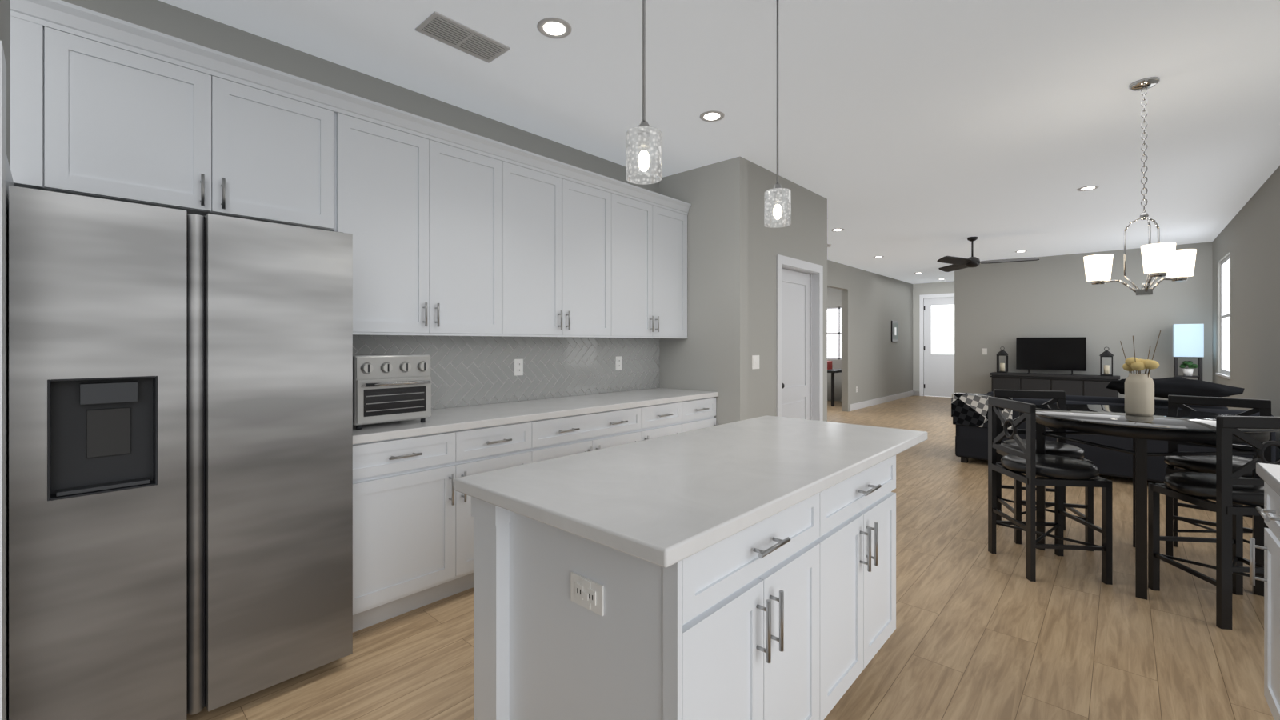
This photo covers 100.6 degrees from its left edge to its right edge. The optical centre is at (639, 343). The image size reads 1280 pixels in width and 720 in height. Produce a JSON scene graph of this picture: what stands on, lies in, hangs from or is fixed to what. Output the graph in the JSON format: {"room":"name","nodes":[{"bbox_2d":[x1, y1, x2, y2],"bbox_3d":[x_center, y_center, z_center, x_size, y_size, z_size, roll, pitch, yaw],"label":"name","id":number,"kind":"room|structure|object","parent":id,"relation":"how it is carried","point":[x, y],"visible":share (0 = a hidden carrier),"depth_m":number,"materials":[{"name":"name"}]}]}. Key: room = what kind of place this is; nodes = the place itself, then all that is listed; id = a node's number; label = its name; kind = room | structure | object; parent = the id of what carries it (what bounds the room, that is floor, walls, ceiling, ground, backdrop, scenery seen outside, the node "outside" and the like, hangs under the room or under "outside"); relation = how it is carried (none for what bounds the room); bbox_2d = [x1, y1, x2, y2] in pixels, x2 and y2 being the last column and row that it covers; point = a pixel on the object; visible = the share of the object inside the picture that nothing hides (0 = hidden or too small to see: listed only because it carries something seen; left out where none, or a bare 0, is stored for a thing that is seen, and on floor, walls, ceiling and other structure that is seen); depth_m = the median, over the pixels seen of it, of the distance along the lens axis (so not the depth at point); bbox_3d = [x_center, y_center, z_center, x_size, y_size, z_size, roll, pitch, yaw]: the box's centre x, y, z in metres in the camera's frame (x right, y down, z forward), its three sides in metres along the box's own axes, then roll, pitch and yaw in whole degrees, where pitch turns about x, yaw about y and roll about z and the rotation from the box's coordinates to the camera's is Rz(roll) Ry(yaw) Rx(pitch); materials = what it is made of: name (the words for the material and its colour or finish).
{"room":"kitchen","nodes":[
{"label":"kitchen","id":0,"kind":"room"},
{"bbox_2d":[0,0,10,167],"bbox_3d":[-0.906,-0.094,0.600,4.350,2.820,0.120,0,0,42],"label":"wall","id":1,"kind":"structure","parent":0,"point":[5,22],"depth_m":1.74,"materials":[{"name":"grey paint"}]},
{"bbox_2d":[61,0,659,193],"bbox_3d":[-1.151,-0.094,3.475,0.120,2.820,3.805,0,0,42],"label":"wall","id":2,"kind":"structure","parent":0,"point":[166,18],"depth_m":2.83,"materials":[{"name":"grey paint"}]},
{"bbox_2d":[10,0,339,231],"bbox_3d":[-1.919,-0.877,2.286,0.318,0.657,1.008,0,0,42],"label":"upper cabinet","id":3,"kind":"object","parent":2,"relation":"attached to","point":[102,106],"depth_m":2.09,"materials":[{"name":"white wood"}]},
{"bbox_2d":[331,90,512,335],"bbox_3d":[-1.270,-0.631,3.001,0.318,1.150,1.050,0,0,42],"label":"upper cabinet","id":4,"kind":"object","parent":2,"relation":"attached to","point":[455,230],"depth_m":2.87,"materials":[{"name":"white wood"}]},
{"bbox_2d":[352,334,659,409],"bbox_3d":[-0.799,0.159,3.766,0.008,0.490,2.900,0,0,42],"label":"tile backsplash","id":5,"kind":"structure","parent":2,"relation":"attached to","point":[470,370],"depth_m":3.73,"materials":[{"name":"grey tile"}]},
{"bbox_2d":[513,359,523,375],"bbox_3d":[-0.846,0.165,3.702,0.008,0.115,0.072,0,0,42],"label":"outlet","id":6,"kind":"object","parent":2,"relation":"attached to","point":[518,366],"depth_m":3.70,"materials":[{"name":"white plastic"}]},
{"bbox_2d":[512,147,618,337],"bbox_3d":[-0.643,-0.631,3.690,0.318,1.150,1.047,0,0,42],"label":"upper cabinet","id":7,"kind":"object","parent":2,"relation":"attached to","point":[566,216],"depth_m":3.59,"materials":[{"name":"white wood"}]},
{"bbox_2d":[615,356,621,370],"bbox_3d":[-0.178,0.165,4.437,0.008,0.115,0.072,0,0,42],"label":"outlet","id":8,"kind":"object","parent":2,"relation":"attached to","point":[618,359],"depth_m":4.43,"materials":[{"name":"white plastic"}]},
{"bbox_2d":[618,180,688,338],"bbox_3d":[-0.037,-0.631,4.358,0.318,1.150,0.989,0,0,42],"label":"upper cabinet","id":9,"kind":"object","parent":2,"relation":"attached to","point":[653,226],"depth_m":4.26,"materials":[{"name":"white wood"}]},
{"bbox_2d":[659,156,747,425],"bbox_3d":[0.484,-0.094,4.640,0.973,2.820,0.120,0,0,42],"label":"wall","id":10,"kind":"structure","parent":0,"point":[710,353],"depth_m":4.43,"materials":[{"name":"grey paint"}]},
{"bbox_2d":[158,0,1279,283],"bbox_3d":[2.643,-1.544,7.391,8.230,0.080,14.945,0,0,42],"label":"ceiling","id":11,"kind":"structure","parent":0,"point":[918,139],"depth_m":3.21,"materials":[{"name":"white paint"}]},
{"bbox_2d":[415,11,510,63],"bbox_3d":[-0.852,-1.489,2.574,0.208,0.030,0.399,0,0,42],"label":"air vent","id":12,"kind":"object","parent":11,"relation":"in","point":[454,34],"depth_m":2.60,"materials":[{"name":"white metal"}]},
{"bbox_2d":[536,17,571,38],"bbox_3d":[-0.401,-1.489,2.485,0.163,0.030,0.163,0,0,42],"label":"recessed light","id":13,"kind":"object","parent":11,"relation":"in","point":[550,27],"depth_m":2.53,"materials":[{"name":"white"}]},
{"bbox_2d":[626,0,661,184],"bbox_3d":[0.012,-1.000,1.602,0.120,1.008,0.120,0,0,42],"label":"pendant light","id":14,"kind":"object","parent":11,"relation":"hanging from","point":[643,147],"visible":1,"depth_m":1.57,"materials":[{"name":"glass"}]},
{"bbox_2d":[700,110,724,121],"bbox_3d":[0.467,-1.489,3.447,0.162,0.030,0.164,0,0,42],"label":"recessed light","id":15,"kind":"object","parent":11,"relation":"in","point":[712,115],"depth_m":3.51,"materials":[{"name":"white"}]},
{"bbox_2d":[764,0,791,227],"bbox_3d":[0.576,-1.000,2.223,0.120,1.008,0.120,0,0,42],"label":"pendant light","id":16,"kind":"object","parent":11,"relation":"hanging from","point":[778,202],"visible":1,"depth_m":2.19,"materials":[{"name":"glass"}]},
{"bbox_2d":[936,236,1039,271],"bbox_3d":[4.746,-1.291,7.414,1.295,0.425,1.332,0,0,42],"label":"ceiling fan","id":17,"kind":"object","parent":11,"relation":"hanging from","point":[959,263],"visible":1,"depth_m":7.44,"materials":[{"name":"black metal"}]},
{"bbox_2d":[1083,76,1196,295],"bbox_3d":[2.867,-0.891,3.058,0.491,1.225,0.488,0,0,42],"label":"chandelier","id":18,"kind":"object","parent":11,"relation":"hanging from","point":[1168,261],"visible":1,"depth_m":3.04,"materials":[{"name":"white glass"}]},
{"bbox_2d":[186,395,1274,719],"bbox_3d":[2.643,1.346,7.391,8.230,0.060,14.945,0,0,42],"label":"floor","id":19,"kind":"structure","parent":0,"point":[980,632],"depth_m":2.38,"materials":[{"name":"brown wood"}]},
{"bbox_2d":[0,40,14,719],"bbox_3d":[-2.014,0.266,1.698,0.968,2.100,0.010,0,0,42],"label":"panel","id":20,"kind":"object","parent":19,"relation":"on","point":[6,180],"visible":0.59,"depth_m":1.44,"materials":[{"name":"white"}]},
{"bbox_2d":[8,185,352,719],"bbox_3d":[-1.760,0.430,2.091,0.780,1.772,0.903,0,0,42],"label":"refrigerator","id":21,"kind":"object","parent":19,"relation":"on","point":[180,464],"visible":1,"depth_m":1.75,"materials":[{"name":"grey metal"}]},
{"bbox_2d":[352,428,471,632],"bbox_3d":[-1.321,0.879,2.721,0.618,0.876,0.594,0,0,42],"label":"base cabinet","id":22,"kind":"object","parent":19,"relation":"on","point":[413,533],"depth_m":2.53,"materials":[{"name":"white wood"}]},
{"bbox_2d":[352,388,718,443],"bbox_3d":[-0.551,0.421,3.555,0.636,0.038,2.873,0,0,42],"label":"countertop","id":23,"kind":"structure","parent":22,"relation":"on","point":[444,420],"depth_m":3.17,"materials":[{"name":"stone"}]},
{"bbox_2d":[352,353,431,429],"bbox_3d":[-1.300,0.229,2.679,0.409,0.344,0.367,0,0,42],"label":"toaster oven","id":24,"kind":"object","parent":23,"relation":"on","point":[391,387],"visible":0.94,"depth_m":2.55,"materials":[{"name":"silver metal"}]},
{"bbox_2d":[471,419,544,587],"bbox_3d":[-1.003,0.879,3.071,0.618,0.876,0.585,0,0,42],"label":"base cabinet","id":25,"kind":"object","parent":19,"relation":"on","point":[501,446],"depth_m":2.91,"materials":[{"name":"white wood"}]},
{"bbox_2d":[544,405,650,459],"bbox_3d":[-0.532,0.879,3.590,0.618,0.876,1.052,0,0,42],"label":"base cabinet","id":26,"kind":"object","parent":19,"relation":"on","point":[568,435],"depth_m":3.40,"materials":[{"name":"white wood"}]},
{"bbox_2d":[650,400,688,439],"bbox_3d":[-0.062,0.879,4.107,0.618,0.876,0.580,0,0,42],"label":"base cabinet","id":27,"kind":"object","parent":19,"relation":"on","point":[670,418],"depth_m":3.96,"materials":[{"name":"white wood"}]},
{"bbox_2d":[471,455,895,719],"bbox_3d":[0.385,0.879,1.985,0.787,0.875,1.784,0,0,42],"label":"kitchen island","id":28,"kind":"object","parent":19,"relation":"on","point":[789,614],"visible":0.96,"depth_m":1.43,"materials":[{"name":"white wood"}]},
{"bbox_2d":[454,415,927,567],"bbox_3d":[0.379,0.421,2.006,0.820,0.038,1.880,0,0,42],"label":"island countertop","id":29,"kind":"structure","parent":28,"relation":"on","point":[667,501],"depth_m":1.56,"materials":[{"name":"stone"}]},
{"bbox_2d":[688,396,717,431],"bbox_3d":[0.230,0.879,4.428,0.618,0.876,0.521,0,0,42],"label":"base cabinet","id":30,"kind":"object","parent":19,"relation":"on","point":[702,411],"depth_m":4.27,"materials":[{"name":"white wood"}]},
{"bbox_2d":[827,360,841,406],"bbox_3d":[3.743,0.851,11.597,1.200,0.930,1.200,0,0,42],"label":"table","id":31,"kind":"object","parent":19,"relation":"on","point":[831,370],"visible":0.27,"depth_m":11.14,"materials":[{"name":"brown wood"}]},
{"bbox_2d":[993,389,1093,551],"bbox_3d":[2.732,0.826,3.629,0.565,0.980,0.561,0,0,42],"label":"stool","id":32,"kind":"object","parent":19,"relation":"on","point":[1060,447],"visible":0.48,"depth_m":3.63,"materials":[{"name":"black wood"}]},
{"bbox_2d":[988,396,1112,584],"bbox_3d":[2.389,0.826,3.130,0.591,0.980,0.592,0,0,42],"label":"stool","id":33,"kind":"object","parent":19,"relation":"on","point":[1060,473],"visible":1,"depth_m":2.98,"materials":[{"name":"black wood"}]},
{"bbox_2d":[989,372,1119,399],"bbox_3d":[6.927,0.916,8.931,1.700,0.800,0.424,0,0,42],"label":"tv console","id":34,"kind":"object","parent":19,"relation":"on","point":[1086,385],"visible":0.44,"depth_m":8.73,"materials":[{"name":"grey wood"}]},
{"bbox_2d":[996,346,1007,372],"bbox_3d":[6.384,0.284,9.359,0.188,0.462,0.188,0,0,42],"label":"lantern","id":35,"kind":"object","parent":34,"relation":"on","point":[1002,353],"visible":1,"depth_m":9.33,"materials":[{"name":"black metal"}]},
{"bbox_2d":[1016,336,1086,375],"bbox_3d":[6.933,0.205,8.982,0.940,0.618,0.220,0,0,42],"label":"television","id":36,"kind":"object","parent":34,"relation":"on","point":[1056,354],"visible":0.96,"depth_m":8.96,"materials":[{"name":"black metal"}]},
{"bbox_2d":[1099,347,1114,375],"bbox_3d":[7.406,0.284,8.431,0.188,0.462,0.188,0,0,42],"label":"lantern","id":37,"kind":"object","parent":34,"relation":"on","point":[1106,367],"visible":1,"depth_m":8.40,"materials":[{"name":"black metal"}]},
{"bbox_2d":[955,391,1275,482],"bbox_3d":[4.905,0.926,5.731,2.310,0.780,1.680,0,0,42],"label":"sofa","id":38,"kind":"object","parent":19,"relation":"on","point":[971,442],"visible":0.17,"depth_m":5.05,"materials":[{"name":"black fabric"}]},
{"bbox_2d":[951,392,1012,428],"bbox_3d":[3.744,0.728,5.799,0.561,0.336,0.251,0,0,42],"label":"blanket","id":39,"kind":"object","parent":38,"relation":"on","point":[969,409],"visible":0.73,"depth_m":5.77,"materials":[{"name":"multicoloured fabric"}]},
{"bbox_2d":[1106,376,1244,398],"bbox_3d":[4.855,0.410,4.858,0.896,0.207,0.427,0,0,42],"label":"throw","id":40,"kind":"object","parent":38,"relation":"on","point":[1165,387],"visible":0.56,"depth_m":4.69,"materials":[{"name":"black fabric"}]},
{"bbox_2d":[1035,404,1279,599],"bbox_3d":[2.911,0.866,3.098,1.100,0.900,1.100,0,0,42],"label":"dining table","id":41,"kind":"object","parent":19,"relation":"on","point":[1189,426],"visible":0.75,"depth_m":2.79,"materials":[{"name":"black wood"}]},
{"bbox_2d":[1120,330,1160,415],"bbox_3d":[2.903,0.170,3.084,0.173,0.490,0.165,0,0,42],"label":"vase","id":42,"kind":"object","parent":41,"relation":"on","point":[1139,394],"visible":1,"depth_m":3.05,"materials":[{"name":"beige ceramic"}]},
{"bbox_2d":[1172,324,1203,380],"bbox_3d":[8.085,0.516,7.840,0.300,1.600,0.300,0,0,42],"label":"floor lamp","id":43,"kind":"object","parent":19,"relation":"on","point":[1188,341],"visible":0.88,"depth_m":7.75,"materials":[{"name":"white fabric"}]},
{"bbox_2d":[1148,416,1279,629],"bbox_3d":[2.921,0.826,2.625,0.591,0.980,0.589,0,0,42],"label":"stool","id":44,"kind":"object","parent":19,"relation":"on","point":[1228,490],"visible":0.83,"depth_m":2.46,"materials":[{"name":"black wood"}]},
{"bbox_2d":[1163,395,1271,559],"bbox_3d":[3.455,0.826,3.176,0.464,0.980,0.469,0,0,42],"label":"stool","id":45,"kind":"object","parent":19,"relation":"on","point":[1202,464],"visible":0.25,"depth_m":3.19,"materials":[{"name":"black wood"}]},
{"bbox_2d":[1256,480,1279,719],"bbox_3d":[2.150,0.879,1.384,0.618,0.876,0.515,0,0,42],"label":"base cabinet","id":46,"kind":"object","parent":19,"relation":"on","point":[1270,513],"depth_m":1.71,"materials":[{"name":"white wood"}]},
{"bbox_2d":[1256,462,1279,495],"bbox_3d":[1.369,0.421,0.539,0.636,0.038,2.825,0,0,42],"label":"countertop","id":47,"kind":"structure","parent":46,"relation":"on","point":[1269,474],"depth_m":1.67,"materials":[{"name":"stone"}]},
{"bbox_2d":[748,160,827,421],"bbox_3d":[1.371,-0.094,4.983,0.120,2.820,1.580,0,0,42],"label":"wall","id":48,"kind":"structure","parent":0,"point":[802,236],"depth_m":4.62,"materials":[{"name":"grey paint"}]},
{"bbox_2d":[752,355,759,369],"bbox_3d":[0.969,0.156,4.443,0.011,0.115,0.115,0,0,42],"label":"light switch","id":49,"kind":"object","parent":48,"relation":"attached to","point":[755,358],"depth_m":4.43,"materials":[{"name":"white plastic"}]},
{"bbox_2d":[782,268,810,419],"bbox_3d":[1.486,0.303,5.108,0.109,2.011,0.778,0,0,42],"label":"pantry door","id":50,"kind":"structure","parent":48,"relation":"in","point":[796,344],"depth_m":5.18,"materials":[{"name":"white wood"}]},
{"bbox_2d":[776,254,823,420],"bbox_3d":[1.492,0.263,5.103,0.136,2.107,0.954,0,0,42],"label":"door frame","id":51,"kind":"structure","parent":48,"relation":"attached to","point":[814,271],"depth_m":5.36,"materials":[{"name":"white wood"}]},
{"bbox_2d":[827,287,841,401],"bbox_3d":[4.012,-0.094,12.636,2.960,2.820,0.100,0,0,42],"label":"wall","id":52,"kind":"structure","parent":0,"point":[834,298],"depth_m":12.14,"materials":[{"name":"grey paint"}]},
{"bbox_2d":[827,307,841,359],"bbox_3d":[4.415,-0.234,12.263,1.200,1.200,0.050,0,0,42],"label":"window","id":53,"kind":"structure","parent":52,"relation":"in","point":[834,333],"depth_m":12.21,"materials":[{"name":"white"}]},
{"bbox_2d":[827,260,912,411],"bbox_3d":[3.773,-0.094,10.084,0.120,2.820,9.440,0,0,42],"label":"wall","id":54,"kind":"structure","parent":0,"point":[877,362],"depth_m":11.27,"materials":[{"name":"grey paint"}]},
{"bbox_2d":[849,390,914,411],"bbox_3d":[5.498,1.251,11.880,0.018,0.130,4.220,0,0,42],"label":"baseboard","id":55,"kind":"structure","parent":54,"relation":"attached to","point":[858,406],"depth_m":11.56,"materials":[{"name":"white wood"}]},
{"bbox_2d":[891,320,898,341],"bbox_3d":[5.908,-0.284,12.318,0.033,0.480,0.420,0,0,42],"label":"framed picture","id":56,"kind":"object","parent":54,"relation":"attached to","point":[894,330],"visible":1,"depth_m":12.27,"materials":[{"name":"black metal"}]},
{"bbox_2d":[912,281,954,395],"bbox_3d":[7.573,-0.094,12.927,1.680,2.820,0.120,0,0,42],"label":"wall","id":57,"kind":"structure","parent":0,"point":[935,288],"depth_m":13.37,"materials":[{"name":"grey paint"}]},
{"bbox_2d":[919,292,954,395],"bbox_3d":[7.423,0.049,12.971,1.090,2.535,0.016,0,0,42],"label":"door frame","id":58,"kind":"structure","parent":57,"relation":"attached to","point":[922,297],"depth_m":13.29,"materials":[{"name":"white wood"}]},
{"bbox_2d":[924,296,954,397],"bbox_3d":[7.434,0.088,12.986,0.912,2.432,0.110,0,0,42],"label":"front door","id":59,"kind":"structure","parent":57,"relation":"in","point":[938,346],"depth_m":13.07,"materials":[{"name":"white wood"}]},
{"bbox_2d":[954,241,1212,399],"bbox_3d":[7.261,-0.094,9.022,3.350,2.820,0.120,0,0,42],"label":"wall","id":60,"kind":"structure","parent":0,"point":[998,306],"depth_m":8.89,"materials":[{"name":"grey paint"}]},
{"bbox_2d":[982,348,987,354],"bbox_3d":[6.339,0.146,9.770,0.072,0.115,0.010,0,0,42],"label":"outlet","id":61,"kind":"object","parent":60,"relation":"attached to","point":[984,350],"depth_m":9.77,"materials":[{"name":"white plastic"}]},
{"bbox_2d":[1212,165,1279,461],"bbox_3d":[4.602,-0.094,3.517,0.120,2.820,11.845,0,0,42],"label":"wall","id":62,"kind":"structure","parent":0,"point":[1247,238],"depth_m":5.36,"materials":[{"name":"grey paint"}]},
{"bbox_2d":[1215,254,1230,379],"bbox_3d":[7.688,-0.349,6.965,0.090,1.570,1.190,0,0,42],"label":"window","id":63,"kind":"structure","parent":62,"relation":"in","point":[1226,315],"depth_m":7.11,"materials":[{"name":"white"}]}
]}

